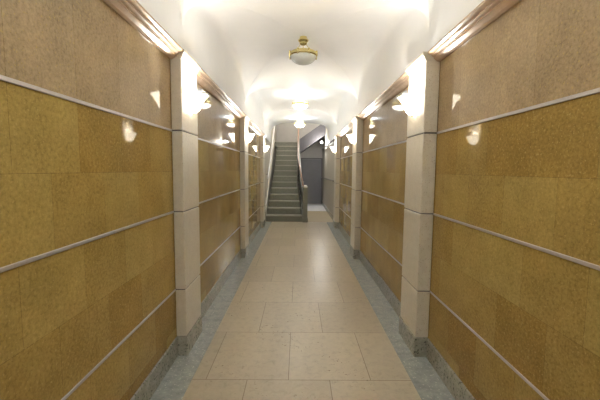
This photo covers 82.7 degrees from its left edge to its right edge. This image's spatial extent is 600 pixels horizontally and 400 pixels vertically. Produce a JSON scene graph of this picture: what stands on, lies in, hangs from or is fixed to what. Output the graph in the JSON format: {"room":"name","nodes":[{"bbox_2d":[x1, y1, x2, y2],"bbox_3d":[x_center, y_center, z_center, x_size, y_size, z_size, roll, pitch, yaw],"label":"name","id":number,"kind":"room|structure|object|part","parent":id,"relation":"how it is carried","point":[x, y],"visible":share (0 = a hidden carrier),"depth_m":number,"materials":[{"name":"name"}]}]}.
{"room":"building hallway","nodes":[
{"label":"building hallway","id":0,"kind":"room"},
{"bbox_2d":[0,0,275,399],"bbox_3d":[-1.080,-1.694,5.968,0.120,5.400,18.800,0,5,0],"label":"wall","id":1,"kind":"structure","parent":0,"point":[71,172],"depth_m":1.66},
{"bbox_2d":[0,75,171,131],"bbox_3d":[-1.000,-0.426,1.328,0.007,0.017,2.710,0,5,0],"label":"trim","id":2,"kind":"structure","parent":1,"relation":"attached to","point":[3,78],"depth_m":1.48,"materials":[{"name":"metal"}]},
{"bbox_2d":[0,211,173,272],"bbox_3d":[-1.006,0.214,1.385,0.007,0.017,2.710,0,5,0],"label":"trim","id":3,"kind":"structure","parent":1,"relation":"attached to","point":[29,260],"depth_m":1.48,"materials":[{"name":"metal"}]},
{"bbox_2d":[61,289,175,399],"bbox_3d":[-1.012,0.855,1.441,0.007,0.017,2.710,0,5,0],"label":"trim","id":4,"kind":"structure","parent":1,"relation":"attached to","point":[77,385],"depth_m":1.82,"materials":[{"name":"metal"}]},
{"bbox_2d":[102,0,182,58],"bbox_3d":[-0.946,-1.004,1.276,0.106,0.074,2.710,0,5,0],"label":"trim","id":5,"kind":"structure","parent":1,"relation":"attached to","point":[131,11],"depth_m":2.08,"materials":[{"name":"stone"}]},
{"bbox_2d":[130,336,177,399],"bbox_3d":[-1.012,1.332,1.484,0.016,0.165,2.710,0,5,0],"label":"baseboard","id":6,"kind":"structure","parent":1,"relation":"attached to","point":[155,377],"depth_m":2.41,"materials":[{"name":"grey stone"}]},
{"bbox_2d":[170,49,201,354],"bbox_3d":[-0.957,0.049,2.941,0.115,2.464,0.446,0,5,0],"label":"pilaster","id":7,"kind":"object","parent":1,"relation":"attached to","point":[184,69],"visible":0.95,"depth_m":2.81,"materials":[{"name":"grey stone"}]},
{"bbox_2d":[185,91,207,113],"bbox_3d":[-0.850,-0.813,2.865,0.147,0.186,0.266,0,5,0],"label":"wall sconce","id":8,"kind":"object","parent":7,"relation":"attached to","point":[195,100],"visible":1,"depth_m":2.80,"materials":[{"name":"white glass"}]},
{"bbox_2d":[150,222,271,399],"bbox_3d":[-0.916,1.236,3.494,0.228,0.002,13.350,0,5,0],"label":"trim","id":9,"kind":"structure","parent":1,"relation":"attached to","point":[175,383],"depth_m":3.16,"materials":[{"name":"grey stone"}]},
{"bbox_2d":[198,138,239,151],"bbox_3d":[-1.016,-0.703,4.445,0.007,0.017,2.710,0,5,0],"label":"trim","id":10,"kind":"structure","parent":1,"relation":"attached to","point":[198,138],"depth_m":4.08,"materials":[{"name":"metal"}]},
{"bbox_2d":[199,189,239,203],"bbox_3d":[-1.022,-0.063,4.502,0.007,0.017,2.710,0,5,0],"label":"trim","id":11,"kind":"structure","parent":1,"relation":"attached to","point":[238,189],"depth_m":4.20,"materials":[{"name":"metal"}]},
{"bbox_2d":[200,226,240,265],"bbox_3d":[-1.028,0.578,4.559,0.007,0.017,2.710,0,5,0],"label":"trim","id":12,"kind":"structure","parent":1,"relation":"attached to","point":[240,226],"depth_m":4.45,"materials":[{"name":"metal"}]},
{"bbox_2d":[201,249,240,317],"bbox_3d":[-1.027,1.055,4.601,0.016,0.165,2.710,0,5,0],"label":"baseboard","id":13,"kind":"structure","parent":1,"relation":"attached to","point":[208,300],"depth_m":4.26,"materials":[{"name":"grey stone"}]},
{"bbox_2d":[197,68,245,118],"bbox_3d":[-0.961,-1.282,4.394,0.106,0.074,2.710,0,5,0],"label":"trim","id":14,"kind":"structure","parent":1,"relation":"attached to","point":[203,79],"depth_m":3.92,"materials":[{"name":"stone"}]},
{"bbox_2d":[240,115,249,257],"bbox_3d":[-0.972,-0.228,6.059,0.115,2.464,0.446,0,5,0],"label":"pilaster","id":15,"kind":"object","parent":1,"relation":"attached to","point":[244,204],"visible":0.94,"depth_m":5.90,"materials":[{"name":"beige stone"}]},
{"bbox_2d":[246,132,254,142],"bbox_3d":[-0.865,-1.090,5.983,0.147,0.186,0.266,0,5,0],"label":"wall sconce","id":16,"kind":"object","parent":15,"relation":"attached to","point":[249,136],"visible":1,"depth_m":5.91,"materials":[{"name":"white glass"}]},
{"bbox_2d":[249,222,260,244],"bbox_3d":[-1.043,0.778,7.719,0.016,0.165,2.710,0,5,0],"label":"baseboard","id":17,"kind":"structure","parent":1,"relation":"attached to","point":[252,236],"depth_m":7.75,"materials":[{"name":"grey stone"}]},
{"bbox_2d":[248,120,263,136],"bbox_3d":[-0.977,-1.559,7.512,0.106,0.074,2.710,0,5,0],"label":"trim","id":18,"kind":"structure","parent":1,"relation":"attached to","point":[251,124],"depth_m":7.34,"materials":[{"name":"wood"}]},
{"bbox_2d":[260,134,265,227],"bbox_3d":[-0.988,-0.505,9.177,0.115,2.464,0.446,0,5,0],"label":"pilaster","id":19,"kind":"object","parent":1,"relation":"attached to","point":[262,138],"visible":0.96,"depth_m":8.99,"materials":[{"name":"beige stone"}]},
{"bbox_2d":[266,126,274,178],"bbox_3d":[-1.003,-1.952,11.995,0.100,2.311,3.376,0,5,0],"label":"wall handrail","id":20,"kind":"object","parent":1,"relation":"attached to","point":[271,146],"visible":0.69,"depth_m":11.48,"materials":[{"name":"white wood"}]},
{"bbox_2d":[276,123,322,167],"bbox_3d":[-0.019,-2.523,15.397,2.335,5.400,0.120,0,5,0],"label":"wall","id":21,"kind":"structure","parent":0,"point":[285,132],"depth_m":15.31,"materials":[{"name":"beige paint"}]},
{"bbox_2d":[301,158,322,203],"bbox_3d":[0.517,-0.853,15.420,0.975,2.080,0.131,0,5,0],"label":"door","id":22,"kind":"structure","parent":21,"relation":"in","point":[311,168],"depth_m":15.43,"materials":[{"name":"grey paint"}]},
{"bbox_2d":[264,108,336,141],"bbox_3d":[0.018,-3.286,10.089,2.000,2.940,2.720,0,5,0],"label":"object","id":23,"kind":"structure","parent":0,"point":[290,115],"depth_m":10.10,"materials":[{"name":"white paint"}]},
{"bbox_2d":[294,118,305,127],"bbox_3d":[-0.004,-2.366,10.376,0.356,0.320,0.356,0,5,0],"label":"ceiling lamp","id":24,"kind":"object","parent":23,"relation":"attached to","point":[297,124],"visible":0.98,"depth_m":10.29,"materials":[{"name":"white glass"}]},
{"bbox_3d":[-0.005,-2.256,10.386,0.317,0.098,0.317,0,5,0],"label":"lamp shade","id":25,"kind":"part","parent":24,"relation":"part of","materials":[{"name":"white glass"}]},
{"bbox_2d":[182,204,420,399],"bbox_3d":[0.003,1.054,6.218,2.295,0.100,19.000,0,5,0],"label":"floor","id":26,"kind":"structure","parent":0,"point":[299,324],"depth_m":3.20,"materials":[{"name":"tile"}]},
{"bbox_2d":[265,125,325,221],"bbox_3d":[-0.006,-2.271,12.571,2.086,5.400,5.515,0,5,0],"label":"staircase","id":27,"kind":"structure","parent":26,"relation":"on","point":[287,194],"depth_m":11.50,"materials":[{"name":"grey stone"}]},
{"bbox_3d":[-0.046,-3.358,12.994,0.100,3.310,0.100,0,5,0],"label":"spine post","id":28,"kind":"part","parent":27,"relation":"part of","materials":[{"name":"brown wood"}]},
{"bbox_3d":[-0.016,-1.534,11.541,0.159,2.152,3.163,0,5,-4],"label":"handrail","id":29,"kind":"part","parent":27,"relation":"part of","materials":[{"name":"brown wood"}]},
{"bbox_3d":[0.156,0.144,10.093,0.150,1.030,0.150,0,5,0],"label":"newel post","id":30,"kind":"part","parent":27,"relation":"part of","materials":[{"name":"grey stone"}]},
{"bbox_2d":[137,0,483,133],"bbox_3d":[0.045,-1.491,2.598,1.900,0.688,12.520,0,5,0],"label":"ceiling","id":31,"kind":"structure","parent":0,"point":[363,47],"depth_m":3.86,"materials":[{"name":"white paint"}]},
{"bbox_2d":[292,94,308,109],"bbox_3d":[0.006,-2.089,7.259,0.356,0.320,0.356,0,5,0],"label":"ceiling lamp","id":32,"kind":"object","parent":31,"relation":"attached to","point":[300,105],"visible":1,"depth_m":7.17,"materials":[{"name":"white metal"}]},
{"bbox_3d":[0.005,-1.978,7.269,0.317,0.098,0.317,0,5,0],"label":"lamp shade","id":33,"kind":"part","parent":32,"relation":"part of","materials":[{"name":"white glass"}]},
{"bbox_2d":[289,36,317,64],"bbox_3d":[0.039,-1.812,4.141,0.356,0.320,0.356,0,5,0],"label":"ceiling lamp","id":34,"kind":"object","parent":31,"relation":"attached to","point":[300,56],"visible":1,"depth_m":4.06,"materials":[{"name":"white glass"}]},
{"bbox_3d":[0.038,-1.701,4.151,0.317,0.098,0.317,0,5,0],"label":"lamp shade","id":35,"kind":"part","parent":34,"relation":"part of","materials":[{"name":"white glass"}]},
{"bbox_2d":[322,0,599,399],"bbox_3d":[1.135,-1.676,5.981,0.120,5.400,18.800,0,5,0],"label":"wall","id":36,"kind":"structure","parent":0,"point":[531,176],"depth_m":1.76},
{"bbox_2d":[322,202,332,219],"bbox_3d":[1.012,0.391,12.539,0.016,0.120,6.100,0,5,0],"label":"baseboard","id":37,"kind":"structure","parent":36,"relation":"attached to","point":[324,206],"depth_m":12.26,"materials":[{"name":"grey stone"}]},
{"bbox_2d":[333,135,339,227],"bbox_3d":[0.974,-0.488,9.188,0.139,2.464,0.446,0,5,0],"label":"pilaster","id":38,"kind":"object","parent":36,"relation":"attached to","point":[337,138],"visible":0.91,"depth_m":9.01,"materials":[{"name":"beige stone"}]},
{"bbox_2d":[338,222,350,244],"bbox_3d":[1.036,0.796,7.731,0.016,0.165,2.710,0,5,0],"label":"baseboard","id":39,"kind":"structure","parent":36,"relation":"attached to","point":[345,234],"depth_m":7.87,"materials":[{"name":"grey stone"}]},
{"bbox_2d":[337,121,352,137],"bbox_3d":[1.012,-1.542,7.523,0.106,0.074,2.710,0,5,0],"label":"trim","id":40,"kind":"structure","parent":36,"relation":"attached to","point":[349,126],"depth_m":7.48,"materials":[{"name":"stone"}]},
{"bbox_2d":[350,116,362,258],"bbox_3d":[0.990,-0.211,6.070,0.139,2.464,0.446,0,5,0],"label":"pilaster","id":41,"kind":"object","parent":36,"relation":"attached to","point":[357,150],"visible":0.97,"depth_m":5.90,"materials":[{"name":"beige stone"}]},
{"bbox_2d":[346,134,355,143],"bbox_3d":[0.886,-1.075,5.993,0.147,0.186,0.266,0,5,0],"label":"wall sconce","id":42,"kind":"object","parent":41,"relation":"attached to","point":[351,137],"visible":1,"depth_m":5.92,"materials":[{"name":"white glass"}]},
{"bbox_2d":[359,250,400,316],"bbox_3d":[1.052,1.073,4.613,0.016,0.165,2.710,0,5,0],"label":"baseboard","id":43,"kind":"structure","parent":36,"relation":"attached to","point":[387,292],"depth_m":4.32,"materials":[{"name":"grey stone"}]},
{"bbox_2d":[360,227,401,265],"bbox_3d":[1.060,0.595,4.571,0.007,0.017,2.710,0,5,0],"label":"trim","id":44,"kind":"structure","parent":36,"relation":"attached to","point":[360,227],"depth_m":4.34,"materials":[{"name":"metal"}]},
{"bbox_2d":[361,190,403,204],"bbox_3d":[1.066,-0.045,4.514,0.007,0.017,2.710,0,5,0],"label":"trim","id":45,"kind":"structure","parent":36,"relation":"attached to","point":[361,190],"depth_m":4.29,"materials":[{"name":"metal"}]},
{"bbox_2d":[358,72,408,119],"bbox_3d":[1.028,-1.265,4.405,0.106,0.074,2.710,0,5,0],"label":"trim","id":46,"kind":"structure","parent":36,"relation":"attached to","point":[402,82],"depth_m":3.98,"materials":[{"name":"wood"}]},
{"bbox_2d":[362,140,406,152],"bbox_3d":[1.072,-0.685,4.457,0.007,0.017,2.710,0,5,0],"label":"trim","id":47,"kind":"structure","parent":36,"relation":"attached to","point":[405,140],"depth_m":4.15,"materials":[{"name":"metal"}]},
{"bbox_2d":[327,222,454,399],"bbox_3d":[0.942,1.252,3.504,0.244,0.002,13.350,0,5,0],"label":"floor border","id":48,"kind":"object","parent":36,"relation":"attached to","point":[428,384],"depth_m":3.21,"materials":[{"name":"grey stone"}]},
{"bbox_2d":[399,51,439,356],"bbox_3d":[1.005,0.066,2.952,0.139,2.464,0.446,0,5,0],"label":"pilaster","id":49,"kind":"object","parent":36,"relation":"attached to","point":[423,72],"visible":0.94,"depth_m":2.81,"materials":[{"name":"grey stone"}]},
{"bbox_2d":[398,93,420,116],"bbox_3d":[0.902,-0.798,2.875,0.147,0.186,0.266,0,5,0],"label":"wall sconce","id":50,"kind":"object","parent":49,"relation":"attached to","point":[410,103],"visible":1,"depth_m":2.81,"materials":[{"name":"white glass"}]},
{"bbox_2d":[426,338,475,399],"bbox_3d":[1.067,1.350,1.496,0.016,0.165,2.710,0,5,0],"label":"baseboard","id":51,"kind":"structure","parent":36,"relation":"attached to","point":[456,387],"depth_m":2.44,"materials":[{"name":"grey stone"}]},
{"bbox_2d":[428,0,520,61],"bbox_3d":[1.043,-0.988,1.288,0.106,0.074,2.710,0,5,0],"label":"trim","id":52,"kind":"structure","parent":36,"relation":"attached to","point":[486,12],"depth_m":2.05,"materials":[{"name":"wood"}]},
{"bbox_2d":[430,291,548,399],"bbox_3d":[1.076,0.873,1.453,0.007,0.017,2.710,0,5,0],"label":"trim","id":53,"kind":"structure","parent":36,"relation":"attached to","point":[516,371],"depth_m":1.85,"materials":[{"name":"metal"}]},
{"bbox_2d":[433,213,599,270],"bbox_3d":[1.082,0.232,1.396,0.007,0.017,2.710,0,5,0],"label":"trim","id":54,"kind":"structure","parent":36,"relation":"attached to","point":[594,266],"depth_m":1.59,"materials":[{"name":"metal"}]},
{"bbox_2d":[437,88,599,133],"bbox_3d":[1.087,-0.408,1.339,0.007,0.017,2.710,0,5,0],"label":"trim","id":55,"kind":"structure","parent":36,"relation":"attached to","point":[597,90],"depth_m":1.58,"materials":[{"name":"metal"}]}
]}

